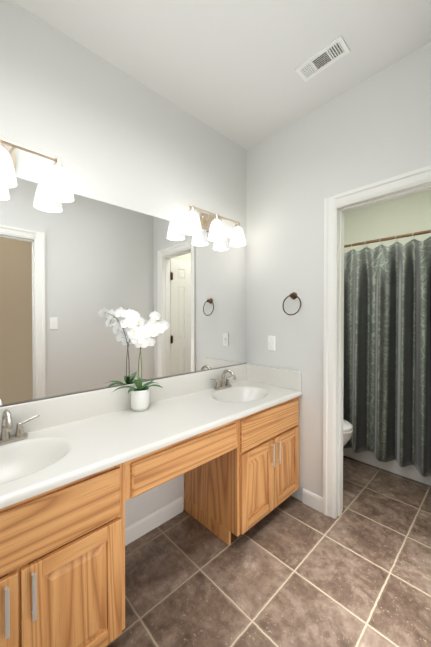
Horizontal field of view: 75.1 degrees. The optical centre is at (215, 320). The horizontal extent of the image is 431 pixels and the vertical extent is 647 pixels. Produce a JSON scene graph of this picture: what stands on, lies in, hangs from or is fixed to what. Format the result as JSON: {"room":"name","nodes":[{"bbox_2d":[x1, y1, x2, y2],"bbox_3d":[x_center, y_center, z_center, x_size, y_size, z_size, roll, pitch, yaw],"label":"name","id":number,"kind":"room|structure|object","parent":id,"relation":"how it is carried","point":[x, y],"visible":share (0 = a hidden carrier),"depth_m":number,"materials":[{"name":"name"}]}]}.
{"room":"bathroom","nodes":[
{"label":"bathroom","id":0,"kind":"room"},
{"bbox_2d":[0,0,246,526],"bbox_3d":[-0.552,-0.084,1.689,2.380,2.795,0.115,-1,1,-44],"label":"wall","id":1,"kind":"structure","parent":0,"point":[105,131],"depth_m":1.56,"materials":[{"name":"white paint"}]},
{"bbox_2d":[0,137,73,202],"bbox_3d":[-0.899,-0.667,1.155,0.579,0.198,0.164,-1,1,-44],"label":"sconce","id":2,"kind":"object","parent":1,"relation":"attached to","point":[57,186],"visible":1,"depth_m":1.24,"materials":[{"name":"white glass"}]},
{"bbox_2d":[0,177,246,406],"bbox_3d":[-0.474,-0.139,1.676,2.046,1.028,0.008,-1,1,-44],"label":"mirror","id":3,"kind":"object","parent":1,"relation":"attached to","point":[77,272],"visible":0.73,"depth_m":1.53,"materials":[{"name":"clear glass"}]},
{"bbox_2d":[0,363,247,434],"bbox_3d":[-0.469,0.455,1.677,2.049,0.158,0.020,-1,1,-44],"label":"backsplash","id":4,"kind":"structure","parent":1,"relation":"attached to","point":[61,411],"depth_m":1.52,"materials":[{"name":"white stone"}]},
{"bbox_2d":[125,496,182,545],"bbox_3d":[-0.457,1.264,1.705,0.640,0.100,0.013,-1,1,-44],"label":"baseboard","id":5,"kind":"structure","parent":1,"relation":"attached to","point":[139,528],"depth_m":1.76,"materials":[{"name":"white wood"}]},
{"bbox_2d":[182,205,245,246],"bbox_3d":[-0.002,-0.676,2.015,0.579,0.198,0.164,-1,1,-44],"label":"sconce","id":6,"kind":"object","parent":1,"relation":"attached to","point":[194,224],"visible":1,"depth_m":1.97,"materials":[{"name":"white glass"}]},
{"bbox_2d":[12,0,430,149],"bbox_3d":[0.613,-1.482,1.673,4.060,0.107,1.730,-1,1,-44],"label":"ceiling","id":7,"kind":"structure","parent":0,"point":[226,68],"depth_m":1.47,"materials":[{"name":"white paint"}]},
{"bbox_2d":[295,35,349,81],"bbox_3d":[0.593,-1.448,1.564,0.120,0.007,0.260,-1,-1,-44],"label":"ceiling vent","id":8,"kind":"object","parent":7,"relation":"in","point":[331,53],"visible":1,"depth_m":1.55,"materials":[{"name":"silver metal"}]},
{"bbox_2d":[106,455,430,646],"bbox_3d":[0.703,1.352,0.933,4.995,0.060,2.965,-1,1,-44],"label":"floor","id":9,"kind":"structure","parent":0,"point":[290,571],"depth_m":1.43,"materials":[{"name":"tile"}]},
{"bbox_2d":[0,383,301,646],"bbox_3d":[-0.286,0.930,1.500,2.037,0.771,0.536,-1,1,-44],"label":"bathroom vanity","id":10,"kind":"object","parent":9,"relation":"on","point":[77,470],"depth_m":1.12,"materials":[{"name":"brown wood"}]},
{"bbox_2d":[0,410,39,445],"bbox_3d":[-0.856,0.444,1.152,0.254,0.150,0.159,-1,1,-44],"label":"faucet","id":11,"kind":"object","parent":10,"relation":"on","point":[6,437],"visible":0.98,"depth_m":1.18,"materials":[{"name":"silver metal"}]},
{"bbox_2d":[113,307,169,411],"bbox_3d":[-0.399,0.220,1.582,0.347,0.588,0.199,-1,1,-44],"label":"orchid","id":12,"kind":"object","parent":10,"relation":"on","point":[140,335],"visible":1,"depth_m":1.58,"materials":[{"name":"white plant"}]},
{"bbox_2d":[210,369,235,389],"bbox_3d":[0.093,0.434,2.062,0.254,0.150,0.159,-1,1,-44],"label":"faucet","id":13,"kind":"object","parent":10,"relation":"on","point":[223,385],"visible":1,"depth_m":2.08,"materials":[{"name":"silver metal"}]},
{"bbox_2d":[343,419,352,446],"bbox_3d":[0.862,0.910,2.500,0.420,0.790,0.681,-1,1,-44],"label":"toilet","id":14,"kind":"object","parent":9,"relation":"on","point":[347,430],"visible":0.06,"depth_m":2.25,"materials":[{"name":"white ceramic"}]},
{"bbox_2d":[343,448,430,485],"bbox_3d":[1.686,1.102,2.778,0.783,0.400,1.424,-1,1,-44],"label":"bathtub","id":15,"kind":"object","parent":9,"relation":"on","point":[393,466],"depth_m":2.41,"materials":[{"name":"white ceramic"}]},
{"bbox_2d":[246,42,430,500],"bbox_3d":[0.824,-0.086,1.890,0.115,2.795,1.500,-1,1,-44],"label":"wall","id":16,"kind":"structure","parent":0,"point":[375,128],"depth_m":1.97,"materials":[{"name":"white paint"}]},
{"bbox_2d":[268,336,274,350],"bbox_3d":[0.435,0.180,2.202,0.017,0.115,0.070,-1,1,-44],"label":"light switch","id":17,"kind":"object","parent":16,"relation":"attached to","point":[271,342],"visible":1,"depth_m":2.20,"materials":[{"name":"white plastic"}]},
{"bbox_2d":[282,292,300,314],"bbox_3d":[0.561,-0.120,2.045,0.048,0.171,0.152,-1,1,-44],"label":"towel ring","id":18,"kind":"object","parent":16,"relation":"attached to","point":[293,295],"visible":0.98,"depth_m":2.04,"materials":[{"name":"brown metal"}]},
{"bbox_2d":[323,165,430,518],"bbox_3d":[1.016,0.252,1.680,0.136,2.124,0.695,-1,1,-44],"label":"door frame","id":19,"kind":"structure","parent":16,"relation":"attached to","point":[337,206],"depth_m":1.85,"materials":[{"name":"white wood"}]},
{"bbox_2d":[344,190,430,252],"bbox_3d":[2.012,-0.099,3.078,0.115,2.795,1.430,-1,1,-44],"label":"wall","id":20,"kind":"structure","parent":0,"point":[403,215],"depth_m":3.08,"materials":[{"name":"white paint"}]},
{"bbox_3d":[0.913,-0.099,3.094,1.680,2.795,0.115,-1,1,-44],"label":"wall","id":21,"kind":"structure","parent":0,"visible":0},
{"bbox_2d":[344,230,430,247],"bbox_3d":[1.346,-0.679,2.433,0.056,0.056,1.428,-1,1,-44],"label":"curtain rod","id":22,"kind":"object","parent":21,"relation":"attached to","point":[391,238],"visible":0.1,"depth_m":2.32,"materials":[{"name":"brown metal"}]},
{"bbox_2d":[343,232,430,476],"bbox_3d":[1.397,0.247,2.381,0.141,1.886,1.153,-1,1,-44],"label":"shower curtain","id":23,"kind":"object","parent":22,"relation":"hanging from","point":[387,362],"visible":0.77,"depth_m":2.34,"materials":[{"name":"fabric"}]}
]}

